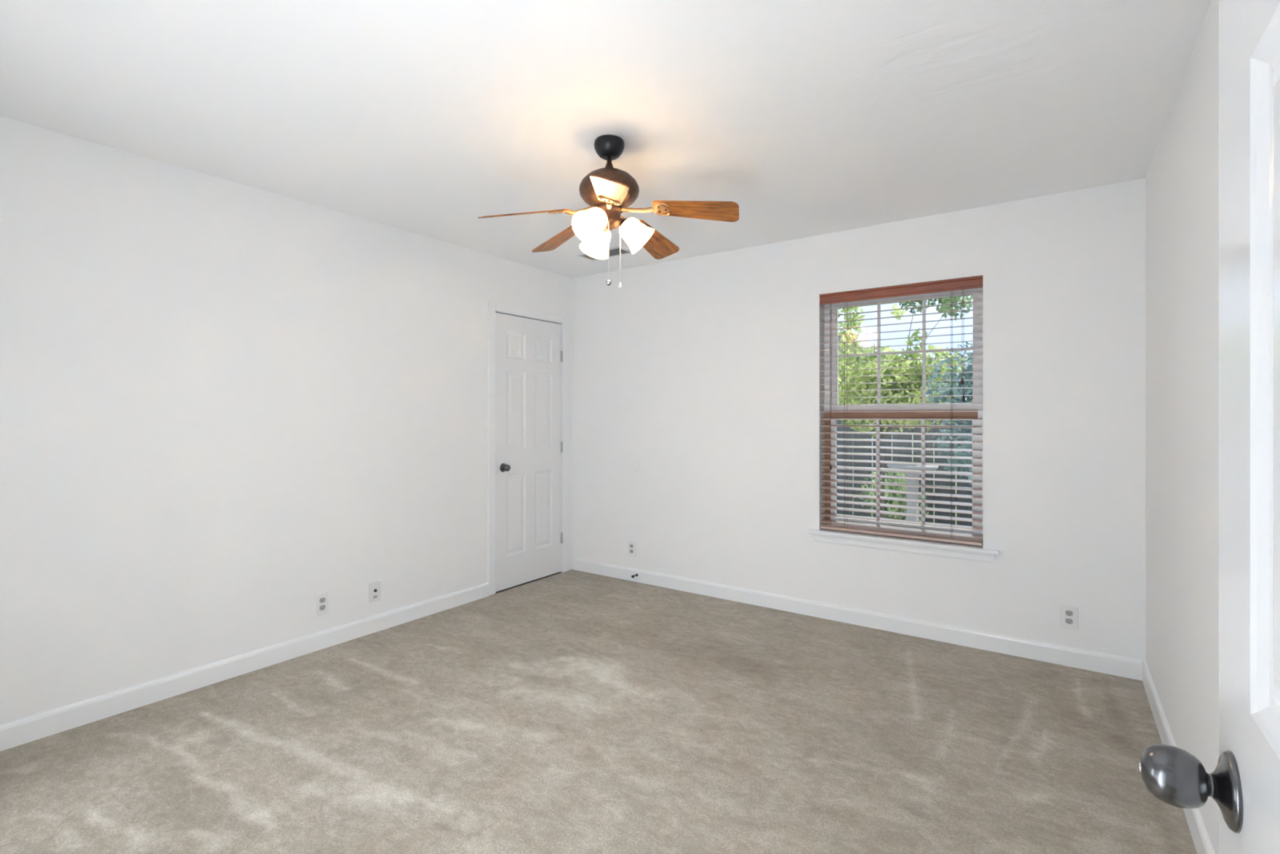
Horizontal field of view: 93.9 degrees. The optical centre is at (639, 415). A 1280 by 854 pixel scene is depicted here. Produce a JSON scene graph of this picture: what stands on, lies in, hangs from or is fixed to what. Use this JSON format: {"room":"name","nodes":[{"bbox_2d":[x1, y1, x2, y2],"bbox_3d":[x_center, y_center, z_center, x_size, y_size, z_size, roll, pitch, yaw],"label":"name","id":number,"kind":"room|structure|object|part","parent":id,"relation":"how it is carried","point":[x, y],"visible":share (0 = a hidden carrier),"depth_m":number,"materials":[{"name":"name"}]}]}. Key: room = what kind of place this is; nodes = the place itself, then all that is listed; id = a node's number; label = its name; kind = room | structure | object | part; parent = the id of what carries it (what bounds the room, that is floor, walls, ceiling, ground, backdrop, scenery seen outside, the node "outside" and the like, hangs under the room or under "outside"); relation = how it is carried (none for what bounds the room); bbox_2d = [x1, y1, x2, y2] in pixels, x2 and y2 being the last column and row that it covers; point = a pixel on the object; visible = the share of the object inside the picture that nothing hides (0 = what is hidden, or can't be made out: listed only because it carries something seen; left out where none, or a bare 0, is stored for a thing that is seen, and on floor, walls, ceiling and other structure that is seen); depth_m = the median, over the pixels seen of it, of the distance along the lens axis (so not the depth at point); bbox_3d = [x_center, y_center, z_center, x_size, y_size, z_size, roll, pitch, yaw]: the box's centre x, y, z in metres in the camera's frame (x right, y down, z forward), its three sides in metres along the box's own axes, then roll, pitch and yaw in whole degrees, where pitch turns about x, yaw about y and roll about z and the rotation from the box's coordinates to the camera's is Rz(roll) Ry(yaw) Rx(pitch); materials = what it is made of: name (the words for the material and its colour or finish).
{"room":"empty bedroom","nodes":[
{"label":"empty bedroom","id":0,"kind":"room"},
{"bbox_2d":[0,115,573,724],"bbox_3d":[-1.681,0.091,3.523,0.120,2.490,4.088,0,0,35],"label":"wall","id":1,"kind":"structure","parent":0,"point":[226,406],"depth_m":2.88,"materials":[{"name":"white paint"}]},
{"bbox_2d":[0,582,488,751],"bbox_3d":[-1.905,1.238,3.085,0.014,0.096,2.874,0,0,35],"label":"baseboard","id":2,"kind":"structure","parent":1,"relation":"attached to","point":[33,727],"depth_m":2.85,"materials":[{"name":"white paint"}]},
{"bbox_2d":[315,591,328,616],"bbox_3d":[-1.756,1.039,3.302,0.009,0.118,0.074,0,0,35],"label":"wall outlet","id":3,"kind":"object","parent":1,"relation":"attached to","point":[322,600],"visible":1,"depth_m":3.30,"materials":[{"name":"white plastic"}]},
{"bbox_2d":[319,597,325,603],"bbox_3d":[-1.754,1.018,3.301,0.003,0.027,0.033,0,0,35],"label":"receptacle","id":4,"kind":"object","parent":3,"relation":"attached to","point":[322,600],"depth_m":3.30,"materials":[{"name":"grey plastic"}]},
{"bbox_2d":[319,604,325,610],"bbox_3d":[-1.754,1.060,3.301,0.003,0.027,0.033,0,0,35],"label":"receptacle","id":5,"kind":"object","parent":3,"relation":"attached to","point":[322,607],"depth_m":3.30,"materials":[{"name":"grey plastic"}]},
{"bbox_2d":[368,580,380,602],"bbox_3d":[-1.574,1.046,3.555,0.018,0.118,0.074,0,0,35],"label":"cable jack","id":6,"kind":"object","parent":1,"relation":"attached to","point":[374,587],"visible":1,"depth_m":3.55,"materials":[{"name":"white plastic"}]},
{"bbox_2d":[488,300,568,595],"bbox_3d":[-0.869,0.232,4.630,0.182,2.108,0.846,0,0,35],"label":"door","id":7,"kind":"structure","parent":1,"relation":"in","point":[526,356],"depth_m":4.57,"materials":[{"name":"white paint"}]},
{"bbox_2d":[0,568,1197,853],"bbox_3d":[-0.133,1.311,2.416,3.726,0.050,3.808,0,0,35],"label":"floor","id":8,"kind":"structure","parent":0,"point":[571,711],"depth_m":2.31,"materials":[{"name":"carpet"}]},
{"bbox_2d":[0,0,1211,278],"bbox_3d":[-0.121,-1.204,2.432,3.926,0.100,4.088,0,0,35],"label":"ceiling","id":9,"kind":"structure","parent":0,"point":[429,118],"depth_m":2.17,"materials":[{"name":"white paint"}]},
{"bbox_2d":[577,246,631,260],"bbox_3d":[-0.247,-1.150,4.248,0.380,0.011,0.170,0,0,35],"label":"ceiling vent","id":10,"kind":"object","parent":9,"relation":"in","point":[614,251],"visible":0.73,"depth_m":4.23,"materials":[{"name":"white metal"}]},
{"bbox_2d":[478,134,738,287],"bbox_3d":[-0.114,-0.845,2.480,1.037,0.617,1.018,0,0,0],"label":"ceiling fan","id":11,"kind":"object","parent":9,"relation":"hanging from","point":[609,191],"visible":1,"depth_m":2.46,"materials":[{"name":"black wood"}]},
{"bbox_3d":[-0.456,-0.798,2.364,0.349,0.105,0.133,0,0,-24],"label":"blade","id":12,"kind":"part","parent":11,"relation":"part of","materials":[{"name":"brown wood"}]},
{"bbox_3d":[-0.367,-0.826,2.783,0.133,0.081,0.353,0,0,-41],"label":"blade","id":13,"kind":"part","parent":11,"relation":"part of","materials":[{"name":"brown wood"}]},
{"bbox_3d":[-0.204,-0.770,2.407,0.142,0.148,0.148,0,0,0],"label":"lamp shade","id":14,"kind":"part","parent":11,"relation":"part of","materials":[{"name":"white glass"}]},
{"bbox_3d":[-0.185,-0.787,2.422,0.073,0.067,0.048,0,0,-39],"label":"light bulb","id":15,"kind":"part","parent":11,"relation":"part of","materials":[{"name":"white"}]},
{"bbox_3d":[-0.196,-0.751,2.611,0.138,0.148,0.147,0,0,0],"label":"lamp shade","id":16,"kind":"part","parent":11,"relation":"part of","materials":[{"name":"white glass"}]},
{"bbox_3d":[-0.129,-0.686,2.465,0.004,0.263,0.003,0,0,0],"label":"pull chain","id":17,"kind":"part","parent":11,"relation":"part of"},
{"bbox_3d":[-0.110,-0.804,2.148,0.133,0.084,0.352,0,0,-3],"label":"blade","id":18,"kind":"part","parent":11,"relation":"part of","materials":[{"name":"brown wood"}]},
{"bbox_3d":[-0.083,-0.686,2.510,0.004,0.263,0.003,0,0,0],"label":"pull chain","id":19,"kind":"part","parent":11,"relation":"part of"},
{"bbox_3d":[-0.013,-0.756,2.515,0.148,0.148,0.137,0,0,0],"label":"lamp shade","id":20,"kind":"part","parent":11,"relation":"part of","materials":[{"name":"white glass"}]},
{"bbox_3d":[0.056,-0.826,2.820,0.133,0.090,0.352,0,0,31],"label":"blade","id":21,"kind":"part","parent":11,"relation":"part of","materials":[{"name":"brown wood"}]},
{"bbox_3d":[0.226,-0.837,2.435,0.353,0.075,0.133,0,0,12],"label":"blade","id":22,"kind":"part","parent":11,"relation":"part of","materials":[{"name":"brown wood"}]},
{"bbox_2d":[573,178,1145,662],"bbox_3d":[0.998,0.091,4.034,3.686,2.490,0.180,0,0,35],"label":"wall","id":23,"kind":"structure","parent":0,"point":[703,373],"depth_m":3.65,"materials":[{"name":"white paint"}]},
{"bbox_2d":[627,540,635,556],"bbox_3d":[-0.065,1.036,4.662,0.074,0.118,0.009,0,0,35],"label":"wall outlet","id":24,"kind":"object","parent":23,"relation":"attached to","point":[631,544],"visible":1,"depth_m":4.66,"materials":[{"name":"white plastic"}]},
{"bbox_2d":[573,557,1142,680],"bbox_3d":[0.943,1.238,3.954,3.658,0.096,0.014,0,0,35],"label":"baseboard","id":25,"kind":"structure","parent":23,"relation":"attached to","point":[1117,665],"depth_m":3.55,"materials":[{"name":"white paint"}]},
{"bbox_2d":[808,288,999,562],"bbox_3d":[1.569,0.013,3.613,1.052,1.577,0.216,0,0,35],"label":"window","id":26,"kind":"structure","parent":23,"relation":"in","point":[964,551],"depth_m":3.62,"materials":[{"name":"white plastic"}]},
{"bbox_2d":[819,275,982,546],"bbox_3d":[1.533,-0.027,3.578,0.909,1.494,0.068,0,0,35],"label":"blind","id":27,"kind":"object","parent":26,"relation":"attached to","point":[976,282],"visible":1,"depth_m":3.54,"materials":[{"name":"brown wood"}]},
{"bbox_3d":[1.204,-0.206,3.775,0.002,1.035,0.002,0,0,35],"label":"pull cord","id":28,"kind":"part","parent":27,"relation":"part of","materials":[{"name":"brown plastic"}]},
{"bbox_3d":[1.294,-0.011,3.754,0.002,1.425,0.054,0,0,35],"label":"ladder cord","id":29,"kind":"part","parent":27,"relation":"part of","materials":[{"name":"white fabric"}]},
{"bbox_3d":[1.537,0.705,3.584,0.899,0.030,0.050,0,0,35],"label":"rail","id":30,"kind":"part","parent":27,"relation":"part of","materials":[{"name":"brown wood"}]},
{"bbox_3d":[1.781,-0.011,3.413,0.002,1.425,0.054,0,0,35],"label":"ladder cord","id":31,"kind":"part","parent":27,"relation":"part of","materials":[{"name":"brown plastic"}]},
{"bbox_3d":[1.808,-0.465,3.353,0.002,0.518,0.002,0,0,35],"label":"pull cord","id":32,"kind":"part","parent":27,"relation":"part of","materials":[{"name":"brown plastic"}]},
{"bbox_3d":[1.814,-0.416,3.349,0.002,0.615,0.002,0,0,35],"label":"pull cord","id":33,"kind":"part","parent":27,"relation":"part of","materials":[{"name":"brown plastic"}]},
{"bbox_3d":[1.555,0.741,3.592,1.052,0.022,0.166,0,0,35],"label":"sill","id":34,"kind":"part","parent":26,"relation":"part of","materials":[{"name":"white paint"}]},
{"bbox_3d":[1.594,0.332,3.665,0.841,0.727,0.025,0,0,35],"label":"sash","id":35,"kind":"part","parent":26,"relation":"part of","materials":[{"name":"white plastic"}]},
{"bbox_3d":[1.593,-0.008,3.663,0.841,0.048,0.031,0,0,35],"label":"rail","id":36,"kind":"part","parent":26,"relation":"part of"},
{"bbox_3d":[1.613,-0.384,3.692,0.841,0.704,0.025,0,0,35],"label":"sash","id":37,"kind":"part","parent":26,"relation":"part of","materials":[{"name":"white plastic"}]},
{"bbox_2d":[1060,604,1078,629],"bbox_3d":[2.207,1.035,3.073,0.074,0.118,0.009,0,0,35],"label":"wall outlet","id":38,"kind":"object","parent":23,"relation":"attached to","point":[1068,614],"visible":1,"depth_m":3.07,"materials":[{"name":"white plastic"}]},
{"bbox_2d":[1065,609,1072,616],"bbox_3d":[2.206,1.014,3.071,0.033,0.027,0.003,0,0,35],"label":"receptacle","id":39,"kind":"object","parent":38,"relation":"attached to","point":[1068,612],"depth_m":3.07,"materials":[{"name":"grey plastic"}]},
{"bbox_2d":[1065,617,1073,623],"bbox_3d":[2.206,1.056,3.071,0.033,0.027,0.003,0,0,35],"label":"receptacle","id":40,"kind":"object","parent":38,"relation":"attached to","point":[1068,620],"depth_m":3.07,"materials":[{"name":"grey plastic"}]},
{"bbox_2d":[1145,0,1218,853],"bbox_3d":[1.438,0.091,1.342,0.120,2.490,4.088,0,0,35],"label":"wall","id":41,"kind":"structure","parent":0,"point":[1182,178],"depth_m":1.98,"materials":[{"name":"white paint"}]},
{"bbox_2d":[1142,660,1214,853],"bbox_3d":[1.366,1.238,1.356,0.014,0.096,3.788,0,0,35],"label":"baseboard","id":42,"kind":"structure","parent":41,"relation":"attached to","point":[1202,844],"depth_m":2.24,"materials":[{"name":"white paint"}]},
{"bbox_3d":[-1.258,0.091,0.806,3.686,2.490,0.120,0,0,35],"label":"wall","id":43,"kind":"structure","parent":0,"visible":0},
{"bbox_2d":[1139,0,1279,853],"bbox_3d":[0.001,0.218,0.412,0.938,2.135,0.916,0,0,35],"label":"door","id":44,"kind":"structure","parent":43,"relation":"in","point":[1244,784],"depth_m":0.49,"materials":[{"name":"white paint"}]},
{"label":"outside","id":45,"kind":"structure","parent":0,"visible":0},
{"bbox_2d":[840,435,968,529],"bbox_3d":[17.647,1.686,26.700,65.000,0.100,56.012,0,0,35],"label":"ground","id":46,"kind":"structure","parent":45,"point":[912,435],"depth_m":15.91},
{"bbox_2d":[837,370,872,436],"bbox_3d":[3.228,-0.261,14.882,5.929,3.804,1.786,0,0,35],"label":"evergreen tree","id":47,"kind":"object","parent":46,"relation":"on","point":[861,399],"visible":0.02,"depth_m":13.72,"materials":[{"name":"green plant"}]},
{"bbox_2d":[837,334,907,466],"bbox_3d":[6.756,-0.539,23.340,6.600,4.350,6.600,0,0,35],"label":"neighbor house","id":48,"kind":"structure","parent":46,"relation":"on","point":[864,344],"depth_m":19.84,"materials":[{"name":"white"}]},
{"bbox_2d":[859,471,928,523],"bbox_3d":[3.732,1.207,8.757,0.948,0.892,0.944,0,0,35],"label":"shrub","id":49,"kind":"object","parent":46,"relation":"on","point":[897,473],"visible":0.32,"depth_m":8.59,"materials":[{"name":"green plant"}]},
{"bbox_2d":[836,419,972,525],"bbox_3d":[3.507,0.736,9.792,19.200,1.800,0.070,0,0,35],"label":"fence","id":50,"kind":"object","parent":46,"relation":"on","point":[904,437],"visible":0.02,"depth_m":9.31,"materials":[{"name":"grey wood"}]},
{"bbox_2d":[898,295,973,358],"bbox_3d":[5.518,-1.235,12.078,4.008,5.744,1.355,0,0,35],"label":"tree","id":51,"kind":"object","parent":46,"relation":"on","point":[955,300],"visible":0.06,"depth_m":11.85,"materials":[{"name":"green plant"}]},
{"bbox_2d":[908,342,973,451],"bbox_3d":[7.812,-0.213,11.695,4.975,3.708,1.881,0,0,35],"label":"evergreen tree","id":52,"kind":"object","parent":46,"relation":"on","point":[969,399],"visible":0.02,"depth_m":12.44,"materials":[{"name":"green plant"}]},
{"bbox_3d":[2.894,1.621,6.035,7.500,0.030,5.192,0,0,35],"label":"patio","id":53,"kind":"object","parent":46,"relation":"on","visible":0},
{"bbox_2d":[837,303,965,521],"bbox_3d":[3.393,-0.172,8.161,1.964,3.619,1.320,0,0,35],"label":"leafy tree","id":54,"kind":"object","parent":53,"relation":"on","point":[902,371],"visible":0.52,"depth_m":7.99,"materials":[{"name":"green plant"}]},
{"bbox_2d":[887,463,938,524],"bbox_3d":[3.374,1.106,7.402,0.580,1.000,0.580,0,0,35],"label":"pedestal","id":55,"kind":"object","parent":53,"relation":"on","point":[889,465],"visible":0.44,"depth_m":7.34,"materials":[{"name":"stone"}]},
{"bbox_2d":[925,351,973,486],"bbox_3d":[4.406,-0.296,5.540,3.218,3.871,1.913,0,0,35],"label":"shade tree","id":56,"kind":"object","parent":53,"relation":"on","point":[943,392],"visible":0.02,"depth_m":6.06,"materials":[{"name":"green plant"}]}
]}

